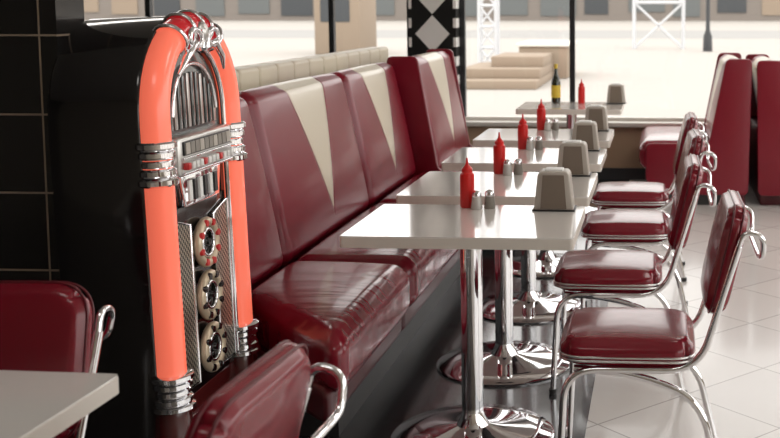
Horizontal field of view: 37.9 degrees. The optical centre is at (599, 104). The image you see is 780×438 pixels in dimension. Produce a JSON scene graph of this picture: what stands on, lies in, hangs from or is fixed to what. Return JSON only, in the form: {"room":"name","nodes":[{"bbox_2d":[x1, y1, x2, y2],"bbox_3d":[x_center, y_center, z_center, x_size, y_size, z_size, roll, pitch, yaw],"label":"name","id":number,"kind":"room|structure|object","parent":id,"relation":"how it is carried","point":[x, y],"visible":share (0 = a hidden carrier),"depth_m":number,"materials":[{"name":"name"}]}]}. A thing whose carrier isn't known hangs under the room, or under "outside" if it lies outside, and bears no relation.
{"room":"restaurant","nodes":[
{"label":"restaurant","id":0,"kind":"room"},
{"bbox_2d":[0,0,83,280],"bbox_3d":[-2.312,-0.316,3.140,1.640,3.000,0.150,0,5,3],"label":"tiled wall","id":1,"kind":"structure","parent":0,"point":[33,33],"depth_m":3.06,"materials":[{"name":"black tile"}]},
{"bbox_2d":[408,0,459,85],"bbox_3d":[-1.393,-0.752,9.320,0.400,2.750,0.280,0,5,3],"label":"wall column","id":2,"kind":"structure","parent":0,"point":[433,24],"depth_m":9.19,"materials":[{"name":"black tile"}]},
{"bbox_2d":[299,180,779,437],"bbox_3d":[-1.002,1.133,3.778,9.600,0.001,11.200,0,5,3],"label":"floor","id":3,"kind":"structure","parent":0,"point":[740,369],"depth_m":4.37,"materials":[{"name":"tile"}]},
{"bbox_2d":[0,280,114,437],"bbox_3d":[-1.297,0.837,2.172,0.442,0.884,0.628,0,5,1],"label":"dining chair","id":4,"kind":"object","parent":3,"relation":"on","point":[46,326],"visible":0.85,"depth_m":2.32,"materials":[{"name":"red leather"}]},
{"bbox_2d":[0,370,118,437],"bbox_3d":[-1.372,0.941,1.750,0.780,0.750,0.960,0,5,5],"label":"pedestal table","id":5,"kind":"object","parent":3,"relation":"on","point":[33,404],"visible":1,"depth_m":2.03,"materials":[{"name":"beige laminate"}]},
{"bbox_2d":[48,9,260,437],"bbox_3d":[-1.306,0.448,3.295,0.378,1.467,0.619,0,5,3],"label":"jukebox","id":6,"kind":"object","parent":3,"relation":"on","point":[145,125],"visible":0.98,"depth_m":3.03,"materials":[{"name":"black paint"}]},
{"bbox_2d":[183,340,346,437],"bbox_3d":[-0.796,0.865,1.867,0.628,0.884,0.442,1,5,6],"label":"dining chair","id":7,"kind":"object","parent":3,"relation":"on","point":[269,398],"visible":1,"depth_m":1.80,"materials":[{"name":"red leather"}]},
{"bbox_2d":[234,47,387,90],"bbox_3d":[-1.846,0.382,5.455,0.631,1.191,4.086,0,5,3],"label":"wall","id":8,"kind":"structure","parent":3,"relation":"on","point":[267,73],"depth_m":5.67,"materials":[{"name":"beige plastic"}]},
{"bbox_2d":[239,62,483,436],"bbox_3d":[-1.084,0.451,5.018,0.796,1.133,3.328,0,5,3],"label":"bench","id":9,"kind":"object","parent":3,"relation":"on","point":[325,152],"visible":0.62,"depth_m":4.41,"materials":[{"name":"red leather"}]},
{"bbox_2d":[251,261,409,391],"bbox_3d":[-1.011,0.759,3.860,0.521,0.246,0.976,0,5,3],"label":"seat cushion","id":10,"kind":"object","parent":9,"relation":"on","point":[344,313],"depth_m":3.73,"materials":[{"name":"red leather"}]},
{"bbox_2d":[297,203,458,306],"bbox_3d":[-0.950,0.657,4.979,0.521,0.246,1.285,0,5,3],"label":"seat cushion","id":11,"kind":"object","parent":9,"relation":"on","point":[424,268],"depth_m":4.52,"materials":[{"name":"red leather"}]},
{"bbox_2d":[379,171,483,202],"bbox_3d":[-0.886,0.551,6.147,0.521,0.246,1.075,0,5,3],"label":"seat cushion","id":12,"kind":"object","parent":9,"relation":"on","point":[389,191],"depth_m":6.05,"materials":[{"name":"red plastic"}]},
{"bbox_2d":[387,49,534,180],"bbox_3d":[-0.855,0.232,7.283,0.825,1.160,1.160,0,5,3],"label":"bench","id":13,"kind":"object","parent":3,"relation":"on","point":[428,83],"visible":0.29,"depth_m":6.85,"materials":[{"name":"red leather"}]},
{"bbox_2d":[340,204,584,437],"bbox_3d":[-0.434,0.760,3.733,0.735,0.750,0.560,0,5,3],"label":"pedestal table","id":14,"kind":"object","parent":3,"relation":"on","point":[401,226],"visible":1,"depth_m":3.70,"materials":[{"name":"beige laminate"}]},
{"bbox_2d":[460,158,474,207],"bbox_3d":[-0.474,0.277,3.928,0.052,0.178,0.052,0,5,3],"label":"ketchup bottle","id":15,"kind":"object","parent":14,"relation":"on","point":[467,187],"visible":0.96,"depth_m":3.91,"materials":[{"name":"red plastic"}]},
{"bbox_2d":[471,190,482,209],"bbox_3d":[-0.436,0.336,3.891,0.042,0.067,0.042,0,5,3],"label":"salt shaker","id":16,"kind":"object","parent":14,"relation":"on","point":[476,204],"visible":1,"depth_m":3.88,"materials":[{"name":"clear glass"}]},
{"bbox_2d":[484,189,495,208],"bbox_3d":[-0.392,0.334,3.911,0.042,0.067,0.042,0,5,3],"label":"pepper shaker","id":17,"kind":"object","parent":14,"relation":"on","point":[489,203],"visible":1,"depth_m":3.90,"materials":[{"name":"grey glass"}]},
{"bbox_2d":[532,167,576,211],"bbox_3d":[-0.161,0.296,3.892,0.150,0.146,0.104,0,5,3],"label":"napkin dispenser","id":18,"kind":"object","parent":14,"relation":"on","point":[554,186],"visible":1,"depth_m":3.85,"materials":[{"name":"beige"}]},
{"bbox_2d":[396,171,597,386],"bbox_3d":[-0.393,0.691,4.494,0.735,0.750,0.610,0,5,3],"label":"pedestal table","id":19,"kind":"object","parent":3,"relation":"on","point":[507,361],"visible":0.82,"depth_m":4.45,"materials":[{"name":"beige laminate"}]},
{"bbox_2d":[493,132,504,173],"bbox_3d":[-0.431,0.205,4.713,0.052,0.178,0.052,0,5,3],"label":"ketchup bottle","id":20,"kind":"object","parent":19,"relation":"on","point":[499,147],"visible":0.99,"depth_m":4.69,"materials":[{"name":"red plastic"}]},
{"bbox_2d":[503,159,511,175],"bbox_3d":[-0.393,0.264,4.676,0.042,0.067,0.042,0,5,3],"label":"salt shaker","id":21,"kind":"object","parent":19,"relation":"on","point":[507,169],"visible":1,"depth_m":4.66,"materials":[{"name":"clear glass"}]},
{"bbox_2d":[513,158,522,174],"bbox_3d":[-0.349,0.262,4.697,0.042,0.067,0.042,0,5,3],"label":"pepper shaker","id":22,"kind":"object","parent":19,"relation":"on","point":[518,170],"visible":1,"depth_m":4.68,"materials":[{"name":"grey"}]},
{"bbox_2d":[557,140,591,176],"bbox_3d":[-0.113,0.224,4.678,0.150,0.146,0.104,0,5,3],"label":"napkin dispenser","id":23,"kind":"object","parent":19,"relation":"on","point":[573,155],"visible":0.81,"depth_m":4.63,"materials":[{"name":"beige"}]},
{"bbox_2d":[441,147,606,323],"bbox_3d":[-0.347,0.615,5.329,0.735,0.750,0.556,0,5,3],"label":"pedestal table","id":24,"kind":"object","parent":3,"relation":"on","point":[530,305],"visible":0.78,"depth_m":5.28,"materials":[{"name":"beige laminate"}]},
{"bbox_2d":[518,114,527,148],"bbox_3d":[-0.387,0.132,5.519,0.052,0.178,0.052,0,5,3],"label":"ketchup bottle","id":25,"kind":"object","parent":24,"relation":"on","point":[522,126],"visible":0.97,"depth_m":5.50,"materials":[{"name":"red plastic"}]},
{"bbox_2d":[526,137,533,149],"bbox_3d":[-0.349,0.191,5.482,0.042,0.067,0.042,0,5,3],"label":"salt shaker","id":26,"kind":"object","parent":24,"relation":"on","point":[529,145],"visible":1,"depth_m":5.47,"materials":[{"name":"clear glass"}]},
{"bbox_2d":[535,136,542,149],"bbox_3d":[-0.305,0.189,5.502,0.042,0.067,0.042,0,5,3],"label":"pepper shaker","id":27,"kind":"object","parent":24,"relation":"on","point":[538,145],"visible":1,"depth_m":5.49,"materials":[{"name":"grey"}]},
{"bbox_2d":[572,120,600,150],"bbox_3d":[-0.074,0.151,5.483,0.150,0.146,0.104,0,5,3],"label":"napkin dispenser","id":28,"kind":"object","parent":24,"relation":"on","point":[583,130],"visible":0.77,"depth_m":5.44,"materials":[{"name":"beige"}]},
{"bbox_2d":[473,128,613,277],"bbox_3d":[-0.301,0.538,6.179,0.735,0.750,0.560,0,5,3],"label":"pedestal table","id":29,"kind":"object","parent":3,"relation":"on","point":[547,261],"visible":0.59,"depth_m":6.07,"materials":[{"name":"beige laminate"}]},
{"bbox_2d":[537,99,545,129],"bbox_3d":[-0.340,0.054,6.374,0.052,0.178,0.052,0,5,3],"label":"ketchup bottle","id":30,"kind":"object","parent":29,"relation":"on","point":[541,111],"visible":1,"depth_m":6.36,"materials":[{"name":"red plastic"}]},
{"bbox_2d":[544,119,550,130],"bbox_3d":[-0.302,0.113,6.337,0.042,0.067,0.042,0,5,3],"label":"salt shaker","id":31,"kind":"object","parent":29,"relation":"on","point":[547,127],"visible":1,"depth_m":6.32,"materials":[{"name":"clear glass"}]},
{"bbox_2d":[552,118,558,129],"bbox_3d":[-0.258,0.111,6.358,0.042,0.067,0.042,0,5,3],"label":"pepper shaker","id":32,"kind":"object","parent":29,"relation":"on","point":[555,126],"visible":1,"depth_m":6.34,"materials":[{"name":"grey metal"}]},
{"bbox_2d":[585,105,608,130],"bbox_3d":[-0.022,0.073,6.338,0.150,0.146,0.104,0,5,3],"label":"napkin dispenser","id":33,"kind":"object","parent":29,"relation":"on","point":[597,113],"visible":0.8,"depth_m":6.29,"materials":[{"name":"beige"}]},
{"bbox_2d":[516,102,623,214],"bbox_3d":[-0.204,0.377,7.945,0.735,0.750,0.590,0,5,3],"label":"pedestal table","id":34,"kind":"object","parent":3,"relation":"on","point":[571,109],"visible":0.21,"depth_m":7.79,"materials":[{"name":"beige laminate"}]},
{"bbox_2d":[551,64,560,102],"bbox_3d":[-0.325,-0.159,8.109,0.070,0.288,0.070,0,5,3],"label":"olive oil bottle","id":35,"kind":"object","parent":34,"relation":"on","point":[555,84],"visible":1,"depth_m":8.09,"materials":[{"name":"black glass"}]},
{"bbox_2d":[578,79,584,102],"bbox_3d":[-0.136,-0.102,8.093,0.052,0.178,0.052,0,5,3],"label":"ketchup bottle","id":36,"kind":"object","parent":34,"relation":"on","point":[581,88],"visible":1,"depth_m":8.07,"materials":[{"name":"red plastic"}]},
{"bbox_2d":[606,83,626,103],"bbox_3d":[0.119,-0.085,8.081,0.150,0.146,0.104,0,5,3],"label":"napkin dispenser","id":37,"kind":"object","parent":34,"relation":"on","point":[616,92],"visible":1,"depth_m":8.03,"materials":[{"name":"beige"}]},
{"bbox_2d":[549,153,716,394],"bbox_3d":[0.129,0.643,4.305,0.628,0.884,0.442,0,5,3],"label":"dining chair","id":38,"kind":"object","parent":3,"relation":"on","point":[604,275],"visible":0.98,"depth_m":4.13,"materials":[{"name":"red leather"}]},
{"bbox_2d":[580,128,716,316],"bbox_3d":[0.218,0.563,5.191,0.628,0.884,0.442,0,5,1],"label":"dining chair","id":39,"kind":"object","parent":3,"relation":"on","point":[627,229],"visible":0.68,"depth_m":5.02,"materials":[{"name":"red leather"}]},
{"bbox_2d":[592,112,707,281],"bbox_3d":[0.264,0.486,6.033,0.628,0.884,0.442,0,5,3],"label":"dining chair","id":40,"kind":"object","parent":3,"relation":"on","point":[620,194],"visible":0.7,"depth_m":5.86,"materials":[{"name":"red leather"}]},
{"bbox_2d":[558,189,765,437],"bbox_3d":[0.183,0.721,3.454,0.628,0.884,0.442,0,5,3],"label":"dining chair","id":41,"kind":"object","parent":3,"relation":"on","point":[629,342],"visible":1,"depth_m":3.29,"materials":[{"name":"red leather"}]},
{"bbox_2d":[639,53,751,204],"bbox_3d":[0.722,0.154,8.582,0.825,1.080,1.090,0,5,3],"label":"bench","id":42,"kind":"object","parent":3,"relation":"on","point":[726,124],"visible":0.77,"depth_m":8.05,"materials":[{"name":"red leather"}]},
{"bbox_2d":[639,126,707,167],"bbox_3d":[0.575,0.328,8.596,0.531,0.246,1.065,0,5,3],"label":"seat cushion","id":43,"kind":"object","parent":42,"relation":"on","point":[657,145],"depth_m":8.09,"materials":[{"name":"red leather"}]},
{"bbox_2d":[745,54,779,204],"bbox_3d":[1.576,0.165,8.517,0.824,1.070,1.090,0,5,3],"label":"bench","id":44,"kind":"object","parent":3,"relation":"on","point":[764,152],"visible":0.98,"depth_m":8.01,"materials":[{"name":"red leather"}]},
{"bbox_2d":[516,40,576,78],"bbox_3d":[-1.117,-0.991,23.603,1.100,0.720,2.100,0,5,3],"label":"concrete planter","id":45,"kind":"object","parent":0,"point":[560,49],"depth_m":22.60,"materials":[{"name":"beige concrete"}]},
{"bbox_2d":[467,126,644,167],"bbox_3d":[-0.692,0.393,9.426,9.600,0.450,0.200,0,5,3],"label":"wall","id":46,"kind":"structure","parent":0,"point":[623,152],"depth_m":9.28,"materials":[{"name":"beige"}]},
{"bbox_2d":[466,120,703,127],"bbox_3d":[-0.693,0.151,9.384,9.600,0.040,0.280,0,5,3],"label":"trim","id":47,"kind":"structure","parent":46,"relation":"on","point":[479,123],"depth_m":9.24,"materials":[{"name":"white stone"}]},
{"bbox_2d":[465,116,704,121],"bbox_3d":[1.454,0.126,9.274,5.300,0.030,0.060,0,5,3],"label":"frame","id":48,"kind":"object","parent":47,"relation":"on","point":[498,118],"visible":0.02,"depth_m":9.33,"materials":[{"name":"white stone"}]},
{"bbox_2d":[459,0,466,116],"bbox_3d":[-1.167,-0.988,9.316,0.044,2.180,0.060,0,5,3],"label":"mullion","id":49,"kind":"object","parent":48,"relation":"on","point":[462,3],"visible":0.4,"depth_m":9.34,"materials":[{"name":"black metal"}]},
{"bbox_2d":[569,0,574,101],"bbox_3d":[-0.233,-0.983,9.266,0.044,2.180,0.060,0,5,3],"label":"mullion","id":50,"kind":"object","parent":48,"relation":"on","point":[571,2],"visible":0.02,"depth_m":9.28,"materials":[{"name":"black metal"}]},
{"bbox_3d":[-3.538,0.101,9.545,3.900,0.030,0.060,0,5,3],"label":"frame","id":51,"kind":"object","parent":47,"relation":"on","visible":0},
{"bbox_2d":[144,0,152,16],"bbox_3d":[-3.888,-1.001,9.464,0.044,2.180,0.060,0,5,3],"label":"mullion","id":52,"kind":"object","parent":51,"relation":"on","point":[148,3],"visible":0.02,"depth_m":9.45,"materials":[{"name":"black metal"}]},
{"bbox_2d":[328,0,335,52],"bbox_3d":[-2.290,-0.993,9.377,0.044,2.180,0.060,0,5,3],"label":"mullion","id":53,"kind":"object","parent":51,"relation":"on","point":[331,3],"visible":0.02,"depth_m":9.38,"materials":[{"name":"black metal"}]},
{"bbox_2d":[406,0,408,55],"bbox_3d":[-1.616,-0.990,9.341,0.044,2.180,0.060,0,5,3],"label":"mullion","id":54,"kind":"object","parent":51,"relation":"on","point":[406,0],"visible":0.02,"depth_m":9.35,"materials":[{"name":"black metal"}]},
{"bbox_2d":[592,168,748,180],"bbox_3d":[-0.698,0.577,9.335,9.600,0.100,0.015,0,5,3],"label":"baseboard","id":55,"kind":"structure","parent":46,"relation":"attached to","point":[606,173],"depth_m":9.28,"materials":[{"name":"black"}]},
{"label":"outside","id":56,"kind":"structure","parent":0,"visible":0},
{"bbox_2d":[223,30,779,38],"bbox_3d":[3.157,-3.744,57.812,300.000,0.001,16.000,0,5,3],"label":"street","id":57,"kind":"structure","parent":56,"point":[758,34],"depth_m":56.36,"materials":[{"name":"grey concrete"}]},
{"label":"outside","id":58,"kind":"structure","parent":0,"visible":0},
{"bbox_2d":[213,21,779,116],"bbox_3d":[7.331,-10.673,134.085,300.000,0.001,250.600,0,5,3],"label":"pavement","id":59,"kind":"structure","parent":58,"point":[659,78],"depth_m":31.77,"materials":[{"name":"grey"}]},
{"bbox_2d":[314,0,376,54],"bbox_3d":[-7.935,-3.112,34.342,1.800,3.000,2.400,0,5,3],"label":"kiosk","id":60,"kind":"object","parent":59,"relation":"on","point":[355,19],"visible":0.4,"depth_m":33.43,"materials":[{"name":"brown concrete"}]},
{"bbox_2d":[84,0,779,20],"bbox_3d":[-6.495,-15.473,109.566,195.000,14.000,10.000,0,5,3],"label":"facade","id":61,"kind":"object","parent":59,"relation":"on","point":[618,10],"visible":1,"depth_m":105.13,"materials":[{"name":"grey"}]},
{"bbox_2d":[84,0,98,11],"bbox_3d":[-50.373,-10.366,107.379,2.861,2.576,0.150,0,5,3],"label":"shop window","id":62,"kind":"structure","parent":61,"relation":"attached to","point":[89,5],"depth_m":107.34,"materials":[{"name":"beige glass"}]},
{"bbox_2d":[111,0,137,13],"bbox_3d":[-46.322,-10.241,107.169,2.575,2.788,0.150,0,5,3],"label":"shop window","id":63,"kind":"structure","parent":61,"relation":"attached to","point":[118,6],"depth_m":107.16,"materials":[{"name":"beige"}]},
{"bbox_2d":[153,0,179,15],"bbox_3d":[-42.117,-10.155,106.946,2.597,2.919,0.150,0,5,3],"label":"shop window","id":64,"kind":"structure","parent":61,"relation":"attached to","point":[161,7],"depth_m":106.92,"materials":[{"name":"grey glass"}]},
{"bbox_2d":[196,0,224,15],"bbox_3d":[-37.821,-10.113,106.715,2.802,2.960,0.150,0,5,3],"label":"shop window","id":65,"kind":"structure","parent":61,"relation":"attached to","point":[209,7],"depth_m":106.71,"materials":[{"name":"grey glass"}]},
{"bbox_2d":[238,0,269,13],"bbox_3d":[-33.507,-10.201,106.471,3.042,2.741,0.150,0,5,3],"label":"shop window","id":66,"kind":"structure","parent":61,"relation":"attached to","point":[244,6],"depth_m":106.45,"materials":[{"name":"grey glass"}]},
{"bbox_2d":[281,0,312,15],"bbox_3d":[-29.297,-10.087,106.251,3.076,2.927,0.150,0,5,3],"label":"shop window","id":67,"kind":"structure","parent":61,"relation":"attached to","point":[288,7],"depth_m":106.24,"materials":[{"name":"grey glass"}]},
{"bbox_2d":[376,0,393,14],"bbox_3d":[-21.115,-10.080,105.804,2.663,2.862,0.150,0,5,3],"label":"shop window","id":68,"kind":"structure","parent":61,"relation":"attached to","point":[383,7],"depth_m":105.78,"materials":[{"name":"grey"}]},
{"bbox_2d":[466,0,476,15],"bbox_3d":[-12.919,-9.995,105.363,2.280,2.950,0.150,0,5,3],"label":"shop window","id":69,"kind":"structure","parent":61,"relation":"attached to","point":[471,5],"depth_m":105.31,"materials":[{"name":"grey glass"}]},
{"bbox_2d":[500,0,527,14],"bbox_3d":[-8.387,-10.017,105.113,2.957,2.861,0.150,0,5,3],"label":"shop window","id":70,"kind":"structure","parent":61,"relation":"attached to","point":[507,7],"depth_m":105.08,"materials":[{"name":"grey glass"}]},
{"bbox_2d":[541,0,575,15],"bbox_3d":[-3.965,-9.957,104.876,3.415,2.939,0.150,0,5,3],"label":"shop window","id":71,"kind":"structure","parent":61,"relation":"attached to","point":[548,7],"depth_m":104.88,"materials":[{"name":"grey glass"}]},
{"bbox_2d":[584,0,607,13],"bbox_3d":[-0.350,-10.023,104.672,2.256,2.770,0.150,0,5,3],"label":"shop window","id":72,"kind":"structure","parent":61,"relation":"attached to","point":[590,6],"depth_m":104.67,"materials":[{"name":"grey glass"}]},
{"bbox_2d":[629,0,664,11],"bbox_3d":[4.436,-10.108,104.403,3.441,2.552,0.150,0,5,3],"label":"shop window","id":73,"kind":"structure","parent":61,"relation":"attached to","point":[646,7],"depth_m":104.39,"materials":[{"name":"grey glass"}]},
{"bbox_2d":[673,0,699,16],"bbox_3d":[8.198,-9.871,104.218,2.576,2.991,0.150,0,5,3],"label":"shop window","id":74,"kind":"structure","parent":61,"relation":"attached to","point":[692,7],"depth_m":104.19,"materials":[{"name":"grey glass"}]},
{"bbox_2d":[717,0,746,12],"bbox_3d":[12.470,-10.038,103.969,2.734,2.612,0.150,0,5,3],"label":"shop window","id":75,"kind":"structure","parent":61,"relation":"attached to","point":[723,6],"depth_m":103.96,"materials":[{"name":"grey glass"}]},
{"bbox_2d":[762,0,779,14],"bbox_3d":[16.522,-9.898,103.760,2.449,2.853,0.150,0,5,3],"label":"shop window","id":76,"kind":"structure","parent":61,"relation":"attached to","point":[769,7],"depth_m":103.77,"materials":[{"name":"beige glass"}]},
{"bbox_2d":[477,0,499,62],"bbox_3d":[-2.667,-3.885,26.165,0.470,6.050,0.520,0,5,3],"label":"lattice mast","id":77,"kind":"object","parent":59,"relation":"on","point":[495,6],"visible":0.81,"depth_m":26.13,"materials":[{"name":"grey metal"}]},
{"bbox_2d":[466,52,552,89],"bbox_3d":[-2.052,-0.679,21.169,2.000,0.540,3.000,0,5,3],"label":"concrete steps","id":78,"kind":"object","parent":59,"relation":"on","point":[507,70],"visible":0.77,"depth_m":20.29,"materials":[{"name":"beige concrete"}]},
{"bbox_2d":[632,0,684,48],"bbox_3d":[2.035,-3.567,38.079,1.820,3.291,0.720,0,5,3],"label":"scaffold","id":79,"kind":"object","parent":59,"relation":"on","point":[635,3],"visible":0.94,"depth_m":37.81,"materials":[{"name":"grey metal"}]},
{"bbox_2d":[703,0,712,51],"bbox_3d":[3.507,-4.681,35.585,0.500,5.900,0.500,0,5,3],"label":"street lamp","id":80,"kind":"object","parent":59,"relation":"on","point":[707,38],"visible":1,"depth_m":35.70,"materials":[{"name":"black metal"}]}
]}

